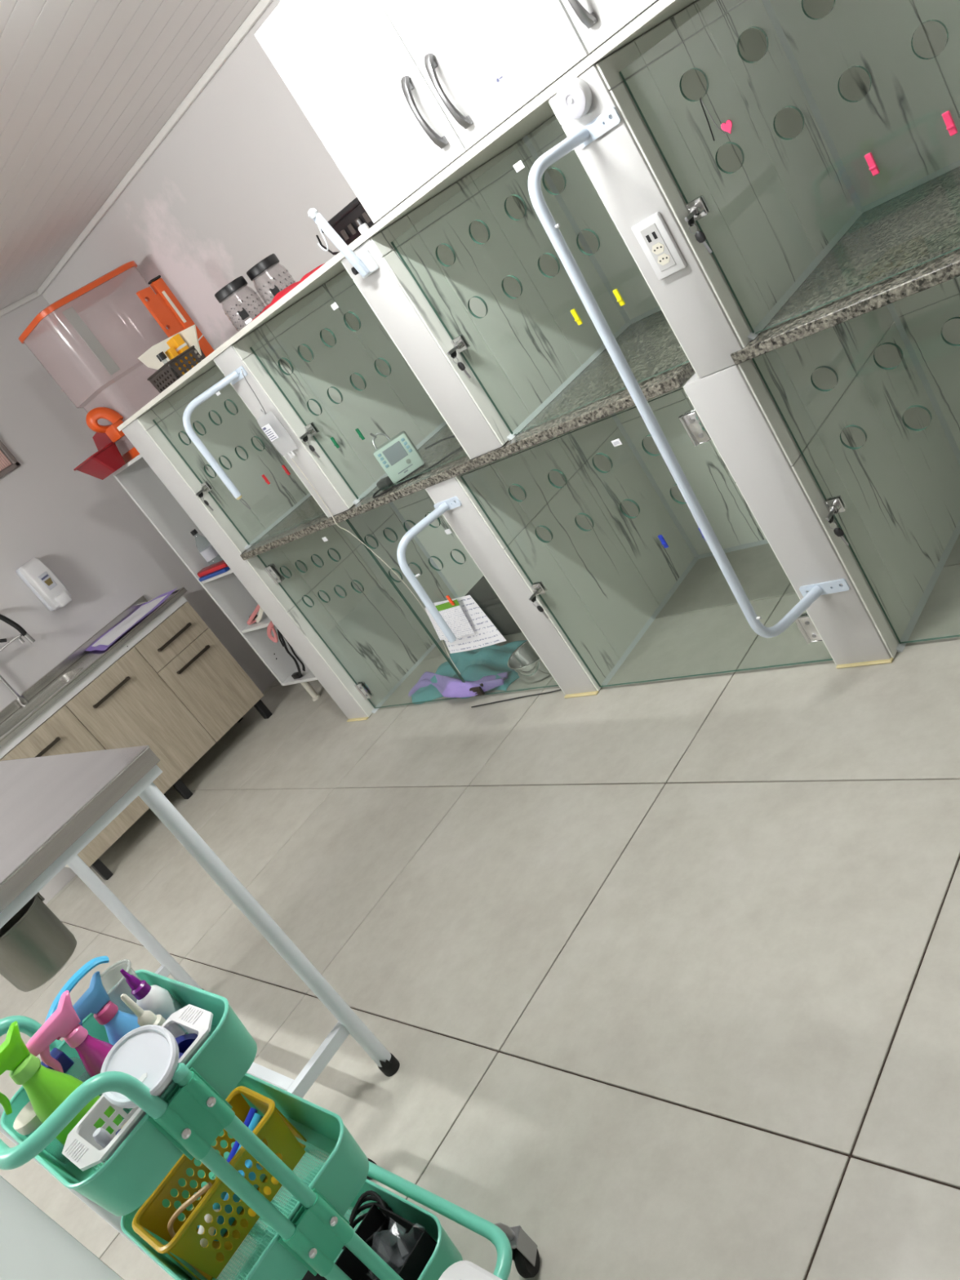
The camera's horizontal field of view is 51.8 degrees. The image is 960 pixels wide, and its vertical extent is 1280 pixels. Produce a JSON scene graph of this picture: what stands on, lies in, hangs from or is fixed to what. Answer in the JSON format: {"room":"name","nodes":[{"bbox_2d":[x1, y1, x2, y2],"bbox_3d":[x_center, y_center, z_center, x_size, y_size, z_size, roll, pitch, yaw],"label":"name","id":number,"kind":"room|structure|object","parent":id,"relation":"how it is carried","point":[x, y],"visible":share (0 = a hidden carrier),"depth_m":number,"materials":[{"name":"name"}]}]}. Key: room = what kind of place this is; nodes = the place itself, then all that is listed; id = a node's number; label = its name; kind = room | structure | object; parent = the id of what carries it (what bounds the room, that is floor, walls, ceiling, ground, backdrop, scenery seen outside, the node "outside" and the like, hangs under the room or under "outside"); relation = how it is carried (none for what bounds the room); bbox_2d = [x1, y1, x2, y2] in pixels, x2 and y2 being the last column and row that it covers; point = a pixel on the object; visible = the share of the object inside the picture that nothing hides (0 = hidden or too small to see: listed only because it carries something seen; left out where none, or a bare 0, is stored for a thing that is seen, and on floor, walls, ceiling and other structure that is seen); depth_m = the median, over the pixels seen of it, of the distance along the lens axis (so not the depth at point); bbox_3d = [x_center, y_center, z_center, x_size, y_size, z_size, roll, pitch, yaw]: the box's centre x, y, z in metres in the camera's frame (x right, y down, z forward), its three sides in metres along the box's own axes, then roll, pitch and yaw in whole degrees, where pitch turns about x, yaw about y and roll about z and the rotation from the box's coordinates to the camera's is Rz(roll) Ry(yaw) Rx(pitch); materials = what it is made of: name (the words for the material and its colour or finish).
{"room":"veterinary clinic","nodes":[
{"label":"veterinary clinic","id":0,"kind":"room"},
{"bbox_2d":[0,0,260,310],"bbox_3d":[-1.506,-0.813,1.345,6.650,0.100,4.710,-11,31,49],"label":"ceiling","id":1,"kind":"structure","parent":0,"point":[86,86],"depth_m":3.22,"materials":[{"name":"grey"}]},
{"bbox_2d":[0,294,276,904],"bbox_3d":[-2.996,0.551,4.317,0.100,2.550,4.910,-11,31,49],"label":"wall","id":2,"kind":"structure","parent":0,"point":[86,529],"depth_m":5.16,"materials":[{"name":"white paint"}]},
{"bbox_2d":[0,440,20,478],"bbox_3d":[-2.640,-0.894,4.771,0.020,0.508,0.610,-11,31,49],"label":"window","id":3,"kind":"structure","parent":2,"relation":"in","point":[8,463],"depth_m":4.98,"materials":[{"name":"grey"}]},
{"bbox_2d":[0,291,39,317],"bbox_3d":[-3.598,-0.355,3.874,0.022,0.028,4.688,-11,31,49],"label":"trim","id":4,"kind":"structure","parent":2,"relation":"attached to","point":[34,295],"depth_m":5.11,"materials":[{"name":"white plastic"}]},
{"bbox_2d":[15,557,71,611],"bbox_3d":[-2.188,-0.281,4.977,0.134,0.271,0.112,-11,31,49],"label":"soap dispenser","id":5,"kind":"object","parent":2,"relation":"attached to","point":[37,576],"visible":1,"depth_m":4.94,"materials":[{"name":"white plastic"}]},
{"bbox_2d":[42,0,552,413],"bbox_3d":[0.475,-1.360,3.103,6.650,2.550,0.100,-11,31,49],"label":"wall","id":6,"kind":"structure","parent":0,"point":[234,184],"depth_m":4.09,"materials":[{"name":"paint"}]},
{"bbox_2d":[36,0,273,295],"bbox_3d":[-0.194,-2.227,2.678,6.650,0.028,0.022,-11,31,49],"label":"trim","id":7,"kind":"structure","parent":6,"relation":"attached to","point":[262,5],"depth_m":3.92,"materials":[{"name":"white plastic"}]},
{"bbox_2d":[254,0,595,222],"bbox_3d":[0.045,-1.575,2.428,0.775,0.509,0.852,-11,31,49],"label":"upper cabinet","id":8,"kind":"object","parent":6,"relation":"attached to","point":[396,92],"visible":0.99,"depth_m":2.26,"materials":[{"name":"white laminate"}]},
{"bbox_2d":[561,0,658,53],"bbox_3d":[0.543,-1.669,1.837,0.774,0.509,0.852,-11,31,49],"label":"upper cabinet","id":9,"kind":"object","parent":6,"relation":"attached to","point":[596,22],"visible":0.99,"depth_m":1.93,"materials":[{"name":"white laminate"}]},
{"bbox_2d":[0,533,959,1279],"bbox_3d":[-0.159,1.106,2.174,6.650,0.050,4.710,-11,31,49],"label":"floor","id":10,"kind":"structure","parent":0,"point":[661,978],"depth_m":2.33,"materials":[{"name":"grey tile"}]},
{"bbox_2d":[0,1175,124,1279],"bbox_3d":[-0.417,1.031,1.012,0.080,1.120,0.521,-11,31,49],"label":"glass screen","id":11,"kind":"object","parent":10,"relation":"on","point":[33,1246],"visible":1,"depth_m":1.03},
{"bbox_2d":[0,595,272,879],"bbox_3d":[-1.768,0.485,4.965,0.485,0.790,1.229,-11,31,49],"label":"base cabinet","id":12,"kind":"object","parent":10,"relation":"on","point":[173,688],"visible":0.78,"depth_m":4.85,"materials":[{"name":"beige wood"}]},
{"bbox_2d":[0,586,186,755],"bbox_3d":[-1.975,0.188,4.851,0.484,0.168,1.263,-11,31,49],"label":"countertop","id":13,"kind":"structure","parent":12,"relation":"on","point":[14,717],"depth_m":4.87,"materials":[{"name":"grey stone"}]},
{"bbox_2d":[0,613,35,706],"bbox_3d":[-2.274,0.062,4.785,0.273,0.486,0.050,-35,19,1],"label":"faucet","id":14,"kind":"object","parent":13,"relation":"on","point":[21,700],"visible":1,"depth_m":4.76,"materials":[{"name":"silver metal"}]},
{"bbox_2d":[85,587,177,651],"bbox_3d":[-1.806,-0.083,5.040,0.450,0.014,0.497,-11,31,49],"label":"pad","id":15,"kind":"object","parent":13,"relation":"on","point":[102,643],"visible":1,"depth_m":5.02,"materials":[{"name":"purple"}]},
{"bbox_2d":[0,745,399,1278],"bbox_3d":[-0.986,0.888,2.472,1.177,0.983,0.705,-11,31,49],"label":"exam table","id":16,"kind":"object","parent":10,"relation":"on","point":[51,807],"visible":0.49,"depth_m":2.16,"materials":[{"name":"silver metal"}]},
{"bbox_2d":[0,892,76,991],"bbox_3d":[-1.140,0.684,2.382,0.183,0.310,0.183,-37,20,-6],"label":"pail","id":17,"kind":"object","parent":16,"relation":"hanging from","point":[35,944],"visible":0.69,"depth_m":2.35,"materials":[{"name":"metal"}]},
{"bbox_2d":[111,453,320,701],"bbox_3d":[-0.943,-0.458,4.805,0.647,1.459,0.654,-11,31,49],"label":"shelf unit","id":18,"kind":"object","parent":10,"relation":"on","point":[136,477],"visible":0.21,"depth_m":4.84,"materials":[{"name":"white laminate"}]},
{"bbox_2d":[18,260,150,463],"bbox_3d":[-1.637,-1.228,4.493,0.387,0.688,0.643,-11,31,49],"label":"bin","id":19,"kind":"object","parent":18,"relation":"on","point":[93,292],"visible":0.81,"depth_m":4.32,"materials":[{"name":"orange plastic"}]},
{"bbox_2d":[73,432,125,479],"bbox_3d":[-1.736,-0.825,4.468,0.236,0.190,0.154,-11,31,49],"label":"bin","id":20,"kind":"object","parent":18,"relation":"on","point":[108,459],"visible":0.89,"depth_m":4.43,"materials":[{"name":"red plastic"}]},
{"bbox_2d":[190,528,218,564],"bbox_3d":[-1.319,-0.440,4.777,0.077,0.223,0.077,-11,31,49],"label":"plastic bottle","id":21,"kind":"object","parent":18,"relation":"on","point":[209,553],"visible":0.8,"depth_m":4.75,"materials":[{"name":"grey plastic"}]},
{"bbox_2d":[198,566,230,582],"bbox_3d":[-1.255,-0.332,4.732,0.285,0.018,0.085,-11,31,49],"label":"folder","id":22,"kind":"object","parent":18,"relation":"on","point":[226,569],"visible":0.48,"depth_m":4.69,"materials":[{"name":"blue"}]},
{"bbox_2d":[197,560,228,577],"bbox_3d":[-1.261,-0.345,4.702,0.305,0.028,0.050,-11,31,49],"label":"binder","id":23,"kind":"object","parent":22,"relation":"on","point":[218,566],"visible":0.83,"depth_m":4.69,"materials":[{"name":"red"}]},
{"bbox_2d":[246,604,278,642],"bbox_3d":[-1.055,-0.088,4.802,0.265,0.208,0.103,-11,31,49],"label":"halter","id":24,"kind":"object","parent":18,"relation":"hanging from","point":[253,618],"visible":0.92,"depth_m":4.76,"materials":[{"name":"pink fabric"}]},
{"bbox_2d":[276,629,305,679],"bbox_3d":[-0.936,0.068,4.826,0.035,0.302,0.256,-46,22,-28],"label":"harness","id":25,"kind":"object","parent":18,"relation":"on","point":[296,675],"visible":0.93,"depth_m":4.78,"materials":[{"name":"black fabric"}]},
{"bbox_2d":[0,968,539,1279],"bbox_3d":[-0.417,0.915,1.661,0.705,0.866,0.461,-11,31,49],"label":"trolley","id":26,"kind":"object","parent":10,"relation":"on","point":[308,1232],"depth_m":1.50,"materials":[{"name":"teal plastic"}]},
{"bbox_2d":[13,1101,62,1162],"bbox_3d":[-0.678,0.777,1.564,0.060,0.103,0.060,-11,31,49],"label":"clear cup","id":27,"kind":"object","parent":26,"relation":"on","point":[26,1122],"visible":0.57,"depth_m":1.53,"materials":[{"name":"beige plastic"}]},
{"bbox_2d":[40,1047,79,1073],"bbox_3d":[-0.657,0.725,1.603,0.067,0.135,0.084,-11,31,49],"label":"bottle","id":28,"kind":"object","parent":26,"relation":"on","point":[65,1061],"visible":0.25,"depth_m":1.58,"materials":[{"name":"blue plastic"}]},
{"bbox_2d":[0,1021,122,1145],"bbox_3d":[-0.669,0.706,1.504,0.080,0.243,0.120,-11,31,49],"label":"spray bottle","id":29,"kind":"object","parent":26,"relation":"on","point":[46,1089],"visible":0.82,"depth_m":1.49,"materials":[{"name":"green plastic"}]},
{"bbox_2d":[25,990,113,1077],"bbox_3d":[-0.629,0.672,1.566,0.060,0.211,0.118,-11,31,49],"label":"spray bottle","id":30,"kind":"object","parent":26,"relation":"on","point":[64,1021],"visible":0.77,"depth_m":1.55,"materials":[{"name":"pink plastic"}]},
{"bbox_2d":[75,1034,113,1077],"bbox_3d":[-0.598,0.687,1.590,0.060,0.138,0.060,-11,31,49],"label":"bottle","id":31,"kind":"object","parent":30,"relation":"attached to","point":[92,1051],"depth_m":1.56,"materials":[{"name":"pink plastic"}]},
{"bbox_2d":[44,955,140,1045],"bbox_3d":[-0.612,0.634,1.634,0.068,0.206,0.137,-11,31,49],"label":"spray bottle","id":32,"kind":"object","parent":26,"relation":"on","point":[95,1000],"visible":0.55,"depth_m":1.62,"materials":[{"name":"blue plastic"}]},
{"bbox_2d":[103,1009,140,1045],"bbox_3d":[-0.583,0.665,1.653,0.068,0.114,0.068,-11,31,49],"label":"bottle","id":33,"kind":"object","parent":32,"relation":"attached to","point":[117,1023],"depth_m":1.62,"materials":[{"name":"blue plastic"}]},
{"bbox_2d":[0,968,257,1216],"bbox_3d":[-0.560,0.702,1.574,0.432,0.091,0.314,-11,31,49],"label":"tray","id":34,"kind":"object","parent":26,"relation":"on","point":[133,1172],"depth_m":1.46,"materials":[{"name":"teal plastic"}]},
{"bbox_2d":[62,1004,213,1171],"bbox_3d":[-0.474,0.682,1.463,0.133,0.096,0.256,-11,31,49],"label":"basket","id":35,"kind":"object","parent":26,"relation":"on","point":[81,1148],"visible":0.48,"depth_m":1.45,"materials":[{"name":"white plastic"}]},
{"bbox_2d":[93,1127,114,1148],"bbox_3d":[-0.520,0.734,1.419,0.024,0.090,0.023,-11,31,49],"label":"bottle","id":36,"kind":"object","parent":35,"relation":"in","point":[100,1135],"visible":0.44,"depth_m":1.40,"materials":[{"name":"grey plastic"}]},
{"bbox_2d":[100,1024,178,1108],"bbox_3d":[-0.472,0.629,1.421,0.122,0.121,0.115,-11,31,49],"label":"tub","id":37,"kind":"object","parent":35,"relation":"in","point":[149,1054],"visible":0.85,"depth_m":1.41,"materials":[{"name":"white plastic"}]},
{"bbox_2d":[175,1033,198,1058],"bbox_3d":[-0.439,0.625,1.494,0.066,0.057,0.064,-37,20,-5],"label":"roll","id":38,"kind":"object","parent":35,"relation":"in","point":[184,1042],"visible":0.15,"depth_m":1.51,"materials":[{"name":"blue"}]},
{"bbox_2d":[120,993,165,1026],"bbox_3d":[-0.528,0.624,1.597,0.048,0.154,0.048,-11,31,49],"label":"dropper bottle","id":39,"kind":"object","parent":26,"relation":"on","point":[144,1017],"visible":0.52,"depth_m":1.58,"materials":[{"name":"white plastic"}]},
{"bbox_2d":[120,968,186,1034],"bbox_3d":[-0.556,0.610,1.674,0.056,0.156,0.056,-11,31,49],"label":"dropper bottle","id":40,"kind":"object","parent":26,"relation":"on","point":[155,998],"visible":0.65,"depth_m":1.66,"materials":[{"name":"white plastic"}]},
{"bbox_2d":[132,1085,306,1279],"bbox_3d":[-0.442,0.932,1.702,0.155,0.112,0.274,-11,31,49],"label":"basket","id":41,"kind":"object","parent":26,"relation":"on","point":[276,1131],"visible":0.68,"depth_m":1.68,"materials":[{"name":"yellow plastic"}]},
{"bbox_2d":[167,1182,212,1238],"bbox_3d":[-0.472,0.974,1.643,0.118,0.094,0.046,-33,20,7],"label":"rubber tourniquet","id":42,"kind":"object","parent":41,"relation":"in","point":[170,1225],"visible":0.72,"depth_m":1.64,"materials":[{"name":"brown rubber"}]},
{"bbox_2d":[197,1208,219,1247],"bbox_3d":[-0.453,0.978,1.639,0.067,0.058,0.026,-42,21,-19],"label":"paper roll","id":43,"kind":"object","parent":41,"relation":"in","point":[208,1218],"visible":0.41,"depth_m":1.63,"materials":[{"name":"white paper"}]},
{"bbox_2d":[197,1159,266,1241],"bbox_3d":[-0.429,0.965,1.708,0.055,0.036,0.130,-11,31,49],"label":"packet","id":44,"kind":"object","parent":41,"relation":"in","point":[228,1208],"visible":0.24,"depth_m":1.69,"materials":[{"name":"blue plastic"}]},
{"bbox_2d":[213,1112,262,1208],"bbox_3d":[-0.419,0.899,1.692,0.016,0.049,0.169,-15,28,44],"label":"marker pen","id":45,"kind":"object","parent":41,"relation":"in","point":[256,1118],"visible":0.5,"depth_m":1.72,"materials":[{"name":"blue plastic"}]},
{"bbox_2d":[226,1107,257,1162],"bbox_3d":[-0.434,0.906,1.709,0.014,0.052,0.184,-16,27,43],"label":"marker pen","id":46,"kind":"object","parent":41,"relation":"in","point":[251,1112],"visible":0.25,"depth_m":1.74,"materials":[{"name":"blue plastic"}]},
{"bbox_2d":[120,1072,368,1279],"bbox_3d":[-0.399,0.931,1.673,0.432,0.093,0.314,-11,31,49],"label":"tray","id":47,"kind":"object","parent":26,"relation":"on","point":[339,1180],"depth_m":1.62,"materials":[{"name":"teal plastic"}]},
{"bbox_2d":[302,1270,324,1279],"bbox_3d":[-0.314,1.194,1.798,0.160,0.070,0.130,-11,31,49],"label":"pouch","id":48,"kind":"object","parent":26,"relation":"on","point":[308,1275],"visible":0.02,"depth_m":1.78,"materials":[{"name":"black fabric"}]},
{"bbox_2d":[235,1168,462,1279],"bbox_3d":[-0.246,1.150,1.768,0.432,0.091,0.314,-11,31,49],"label":"tray","id":49,"kind":"object","parent":26,"relation":"on","point":[445,1254],"depth_m":1.77,"materials":[{"name":"teal plastic"}]},
{"bbox_2d":[324,1202,436,1279],"bbox_3d":[-0.176,1.122,1.695,0.156,0.100,0.222,-11,31,49],"label":"bag","id":50,"kind":"object","parent":26,"relation":"in","point":[420,1246],"visible":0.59,"depth_m":1.77,"materials":[{"name":"black plastic"}]},
{"bbox_2d":[411,640,527,704],"bbox_3d":[-0.042,0.087,4.063,0.636,0.134,0.325,-11,31,49],"label":"towel","id":51,"kind":"object","parent":10,"relation":"on","point":[474,664],"visible":0.57,"depth_m":3.97,"materials":[{"name":"teal fabric"}]},
{"bbox_2d":[408,671,511,697],"bbox_3d":[-0.126,0.174,4.021,0.625,0.085,0.166,-7,33,53],"label":"towel","id":52,"kind":"object","parent":51,"relation":"on","point":[448,686],"visible":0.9,"depth_m":3.89,"materials":[{"name":"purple fabric"}]},
{"bbox_2d":[438,1260,502,1279],"bbox_3d":[0.039,1.087,1.342,0.214,0.320,0.272,-11,31,49],"label":"bin","id":53,"kind":"object","parent":10,"relation":"on","point":[462,1269],"visible":1,"depth_m":1.40,"materials":[{"name":"white plastic"}]},
{"bbox_2d":[465,575,522,635],"bbox_3d":[0.289,-0.206,4.106,0.870,0.199,0.300,-11,31,49],"label":"storage box","id":54,"kind":"object","parent":10,"relation":"on","point":[482,593],"visible":0.03,"depth_m":4.19,"materials":[{"name":"black"}]},
{"bbox_2d":[471,688,560,707],"bbox_3d":[0.139,0.213,3.656,0.502,0.012,0.008,-14,28,45],"label":"cable","id":55,"kind":"object","parent":10,"relation":"on","point":[559,689],"visible":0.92,"depth_m":3.66,"materials":[{"name":"black rubber"}]},
{"bbox_2d":[506,640,551,682],"bbox_3d":[0.222,0.072,3.728,0.225,0.094,0.225,-11,31,49],"label":"steel bowl","id":56,"kind":"object","parent":10,"relation":"on","point":[524,661],"visible":0.59,"depth_m":3.70,"materials":[{"name":"silver metal"}]},
{"bbox_2d":[116,0,959,721],"bbox_3d":[0.295,-0.708,3.170,3.470,1.593,0.832,-11,31,49],"label":"cage","id":57,"kind":"object","parent":10,"relation":"on","point":[798,369],"visible":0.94,"depth_m":2.77,"materials":[{"name":"clear glass"}]},
{"bbox_2d":[136,275,214,357],"bbox_3d":[-1.256,-1.310,4.106,0.033,0.392,0.133,-11,31,49],"label":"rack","id":58,"kind":"object","parent":57,"relation":"on","point":[163,305],"visible":0.77,"depth_m":4.07,"materials":[{"name":"orange plastic"}]},
{"bbox_2d":[146,345,205,393],"bbox_3d":[-1.194,-1.071,3.916,0.207,0.082,0.177,-11,31,49],"label":"basket","id":59,"kind":"object","parent":57,"relation":"on","point":[162,379],"visible":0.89,"depth_m":3.85,"materials":[{"name":"grey plastic"}]},
{"bbox_2d":[137,324,202,369],"bbox_3d":[-1.225,-1.142,3.977,0.495,0.176,0.006,-11,31,49],"label":"tray","id":60,"kind":"object","parent":59,"relation":"in","point":[188,335],"visible":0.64,"depth_m":3.98,"materials":[{"name":"beige plastic"}]},
{"bbox_2d":[164,346,189,374],"bbox_3d":[-1.182,-1.087,3.871,0.038,0.116,0.027,-11,31,49],"label":"box","id":61,"kind":"object","parent":59,"relation":"in","point":[171,353],"visible":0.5,"depth_m":3.85,"materials":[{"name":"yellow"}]},
{"bbox_2d":[166,333,198,368],"bbox_3d":[-1.164,-1.125,3.884,0.061,0.144,0.036,-11,31,49],"label":"box","id":62,"kind":"object","parent":59,"relation":"in","point":[176,341],"visible":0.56,"depth_m":3.85,"materials":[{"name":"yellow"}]},
{"bbox_2d":[182,365,266,509],"bbox_3d":[-0.807,-0.688,3.391,0.288,0.402,0.096,-34,20,3],"label":"handle","id":63,"kind":"object","parent":57,"relation":"attached to","point":[236,375],"visible":1,"depth_m":3.31,"materials":[{"name":"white metal"}]},
{"bbox_2d":[258,411,297,458],"bbox_3d":[-0.693,-0.698,3.392,0.116,0.170,0.035,-11,31,49],"label":"bag","id":64,"kind":"object","parent":63,"relation":"hanging from","point":[268,429],"visible":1,"depth_m":3.38,"materials":[{"name":"clear plastic"}]},
{"bbox_2d":[262,426,276,439],"bbox_3d":[-0.720,-0.708,3.378,0.039,0.048,0.001,-11,31,49],"label":"print","id":65,"kind":"object","parent":64,"relation":"attached to","point":[269,432],"depth_m":3.38,"materials":[{"name":"white paper"}]},
{"bbox_2d":[291,457,460,674],"bbox_3d":[-0.353,-0.251,3.612,0.071,1.036,0.070,-11,31,49],"label":"drip line","id":66,"kind":"object","parent":64,"relation":"hanging from","point":[291,458],"visible":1,"depth_m":3.56,"materials":[{"name":"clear plastic"}]},
{"bbox_2d":[214,275,266,331],"bbox_3d":[-0.841,-1.184,3.491,0.134,0.157,0.134,-11,31,49],"label":"jar","id":67,"kind":"object","parent":57,"relation":"on","point":[240,282],"visible":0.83,"depth_m":3.44,"materials":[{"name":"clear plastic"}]},
{"bbox_2d":[237,306,248,319],"bbox_3d":[-0.824,-1.136,3.438,0.028,0.036,0.001,-31,20,11],"label":"print","id":68,"kind":"object","parent":67,"relation":"on","point":[243,313],"depth_m":3.44,"materials":[{"name":"black paint"}]},
{"bbox_2d":[246,253,294,305],"bbox_3d":[-0.730,-1.263,3.495,0.134,0.157,0.134,-11,31,49],"label":"jar","id":69,"kind":"object","parent":57,"relation":"on","point":[270,261],"visible":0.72,"depth_m":3.44,"materials":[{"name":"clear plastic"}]},
{"bbox_2d":[270,284,279,296],"bbox_3d":[-0.713,-1.215,3.441,0.028,0.036,0.001,-31,20,11],"label":"print","id":70,"kind":"object","parent":69,"relation":"on","point":[275,291],"depth_m":3.44,"materials":[{"name":"black paint"}]},
{"bbox_2d":[252,262,325,320],"bbox_3d":[-0.592,-1.119,3.133,0.460,0.026,0.170,-11,31,49],"label":"cloth","id":71,"kind":"object","parent":57,"relation":"on","point":[286,290],"visible":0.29,"depth_m":3.11,"materials":[{"name":"red fabric"}]},
{"bbox_2d":[299,431,319,457],"bbox_3d":[-0.575,-0.660,3.368,0.027,0.093,0.032,-30,20,14],"label":"keys","id":72,"kind":"object","parent":57,"relation":"hanging from","point":[304,437],"visible":1,"depth_m":3.36,"materials":[{"name":"silver metal"}]},
{"bbox_2d":[307,208,378,279],"bbox_3d":[-0.374,-1.064,2.645,0.089,0.217,0.064,-41,20,-18],"label":"hanger","id":73,"kind":"object","parent":57,"relation":"attached to","point":[363,264],"visible":1,"depth_m":2.64,"materials":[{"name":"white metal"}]},
{"bbox_2d":[315,197,380,254],"bbox_3d":[-0.283,-1.329,2.998,0.372,0.105,0.386,-11,31,49],"label":"basket","id":74,"kind":"object","parent":57,"relation":"on","point":[344,223],"visible":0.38,"depth_m":2.98,"materials":[{"name":"black plastic"}]},
{"bbox_2d":[356,218,369,234],"bbox_3d":[-0.341,-1.201,2.877,0.030,0.051,0.030,-11,31,49],"label":"bottle","id":75,"kind":"object","parent":57,"relation":"on","point":[362,228],"visible":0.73,"depth_m":2.87,"materials":[{"name":"white plastic"}]},
{"bbox_2d":[369,431,424,483],"bbox_3d":[-0.287,-0.638,3.331,0.126,0.184,0.088,-32,20,8],"label":"pump","id":76,"kind":"object","parent":57,"relation":"on","point":[398,456],"visible":1,"depth_m":3.30,"materials":[{"name":"grey plastic"}]},
{"bbox_2d":[372,435,462,497],"bbox_3d":[-0.197,-0.592,3.286,0.443,0.047,0.154,-27,21,22],"label":"power cable","id":77,"kind":"object","parent":57,"relation":"on","point":[384,482],"visible":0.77,"depth_m":3.32,"materials":[{"name":"plastic"}]},
{"bbox_2d":[396,496,462,642],"bbox_3d":[-0.096,-0.229,3.194,0.284,0.384,0.104,-37,20,-5],"label":"handle","id":78,"kind":"object","parent":57,"relation":"attached to","point":[442,507],"visible":1,"depth_m":3.12,"materials":[{"name":"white metal"}]},
{"bbox_2d":[424,603,447,639],"bbox_3d":[-0.149,-0.065,3.650,0.133,0.151,0.005,-11,31,49],"label":"paper note","id":79,"kind":"object","parent":57,"relation":"attached to","point":[441,635],"visible":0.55,"depth_m":3.68,"materials":[{"name":"white paper"}]},
{"bbox_2d":[435,599,475,637],"bbox_3d":[-0.096,-0.073,3.580,0.167,0.152,0.005,-11,31,49],"label":"paper note","id":80,"kind":"object","parent":57,"relation":"attached to","point":[454,616],"visible":0.75,"depth_m":3.57,"materials":[{"name":"white paper"}]},
{"bbox_2d":[447,346,471,378],"bbox_3d":[-0.054,-0.766,2.743,0.027,0.093,0.032,-30,20,14],"label":"keys","id":81,"kind":"object","parent":57,"relation":"hanging from","point":[452,352],"visible":1,"depth_m":2.73,"materials":[{"name":"grey metal"}]},
{"bbox_2d":[240,310,694,559],"bbox_3d":[-0.039,-0.728,3.455,2.288,0.028,0.799,-11,31,49],"label":"shelf","id":82,"kind":"object","parent":57,"relation":"attached to","point":[595,390],"depth_m":2.96,"materials":[{"name":"grey stone"}]},
{"bbox_2d":[433,595,506,653],"bbox_3d":[-0.069,-0.054,3.604,0.333,0.225,0.016,-11,31,49],"label":"paper sheet","id":83,"kind":"object","parent":57,"relation":"attached to","point":[486,633],"visible":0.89,"depth_m":3.55,"materials":[{"name":"white paper"}]},
{"bbox_2d":[528,591,548,618],"bbox_3d":[0.191,-0.107,3.173,0.027,0.093,0.032,-30,20,14],"label":"keys","id":84,"kind":"object","parent":57,"relation":"hanging from","point":[532,597],"visible":1,"depth_m":3.17,"materials":[{"name":"silver metal"}]},
{"bbox_2d":[555,76,592,119],"bbox_3d":[0.194,-1.124,2.053,0.076,0.076,0.030,-11,31,49],"label":"light","id":85,"kind":"object","parent":57,"relation":"attached to","point":[574,97],"visible":1,"depth_m":2.04,"materials":[{"name":"white plastic"}]},
{"bbox_2d":[612,288,625,306],"bbox_3d":[0.333,-0.821,2.371,0.014,0.042,0.008,-11,31,49],"label":"peg","id":86,"kind":"object","parent":57,"relation":"attached to","point":[615,291],"visible":1,"depth_m":2.37,"materials":[{"name":"yellow plastic"}]},
{"bbox_2d":[631,212,686,279],"bbox_3d":[0.392,-0.862,2.166,0.076,0.131,0.016,-11,31,49],"label":"power socket","id":87,"kind":"object","parent":57,"relation":"attached to","point":[652,233],"visible":1,"depth_m":2.16,"materials":[{"name":"white plastic"}]},
{"bbox_2d":[652,242,664,254],"bbox_3d":[0.390,-0.856,2.162,0.034,0.022,0.001,-11,31,49],"label":"socket","id":88,"kind":"object","parent":87,"relation":"attached to","point":[658,248],"depth_m":2.16,"materials":[{"name":"white plastic"}]},
{"bbox_2d":[657,253,670,265],"bbox_3d":[0.404,-0.836,2.171,0.034,0.022,0.001,-11,31,49],"label":"socket","id":89,"kind":"object","parent":87,"relation":"attached to","point":[664,259],"depth_m":2.17,"materials":[{"name":"white plastic"}]},
{"bbox_2d":[528,106,849,638],"bbox_3d":[0.491,-0.535,2.252,0.198,1.254,0.220,-11,31,49],"label":"bar","id":90,"kind":"object","parent":57,"relation":"attached to","point":[584,135],"visible":1,"depth_m":2.18,"materials":[{"name":"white metal"}]},
{"bbox_2d":[684,210,712,253],"bbox_3d":[0.470,-0.870,2.117,0.027,0.093,0.032,-30,20,14],"label":"keys","id":91,"kind":"object","parent":57,"relation":"hanging from","point":[700,236],"visible":1,"depth_m":2.11,"materials":[{"name":"silver metal"}]},
{"bbox_2d":[699,97,732,141],"bbox_3d":[0.473,-1.052,1.983,0.050,0.090,0.010,-11,31,49],"label":"charm","id":92,"kind":"object","parent":57,"relation":"hanging from","point":[726,126],"visible":1,"depth_m":1.98,"materials":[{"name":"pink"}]},
{"bbox_2d":[826,509,848,545],"bbox_3d":[0.868,-0.269,2.400,0.027,0.093,0.032,-30,20,14],"label":"keys","id":93,"kind":"object","parent":57,"relation":"hanging from","point":[838,531],"visible":1,"depth_m":2.39,"materials":[{"name":"silver metal"}]},
{"bbox_2d":[730,166,959,364],"bbox_3d":[1.023,-0.929,2.197,0.722,0.028,0.799,-11,31,49],"label":"shelf","id":94,"kind":"object","parent":57,"relation":"attached to","point":[903,242],"depth_m":2.21,"materials":[{"name":"grey stone"}]},
{"bbox_2d":[864,151,879,176],"bbox_3d":[0.745,-0.904,1.878,0.014,0.042,0.008,-11,31,49],"label":"peg","id":95,"kind":"object","parent":57,"relation":"attached to","point":[869,158],"visible":1,"depth_m":1.88,"materials":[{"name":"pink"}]},
{"bbox_2d":[942,110,957,136],"bbox_3d":[0.839,-0.923,1.765,0.014,0.042,0.008,-11,31,49],"label":"peg","id":96,"kind":"object","parent":57,"relation":"attached to","point":[947,117],"visible":1,"depth_m":1.76,"materials":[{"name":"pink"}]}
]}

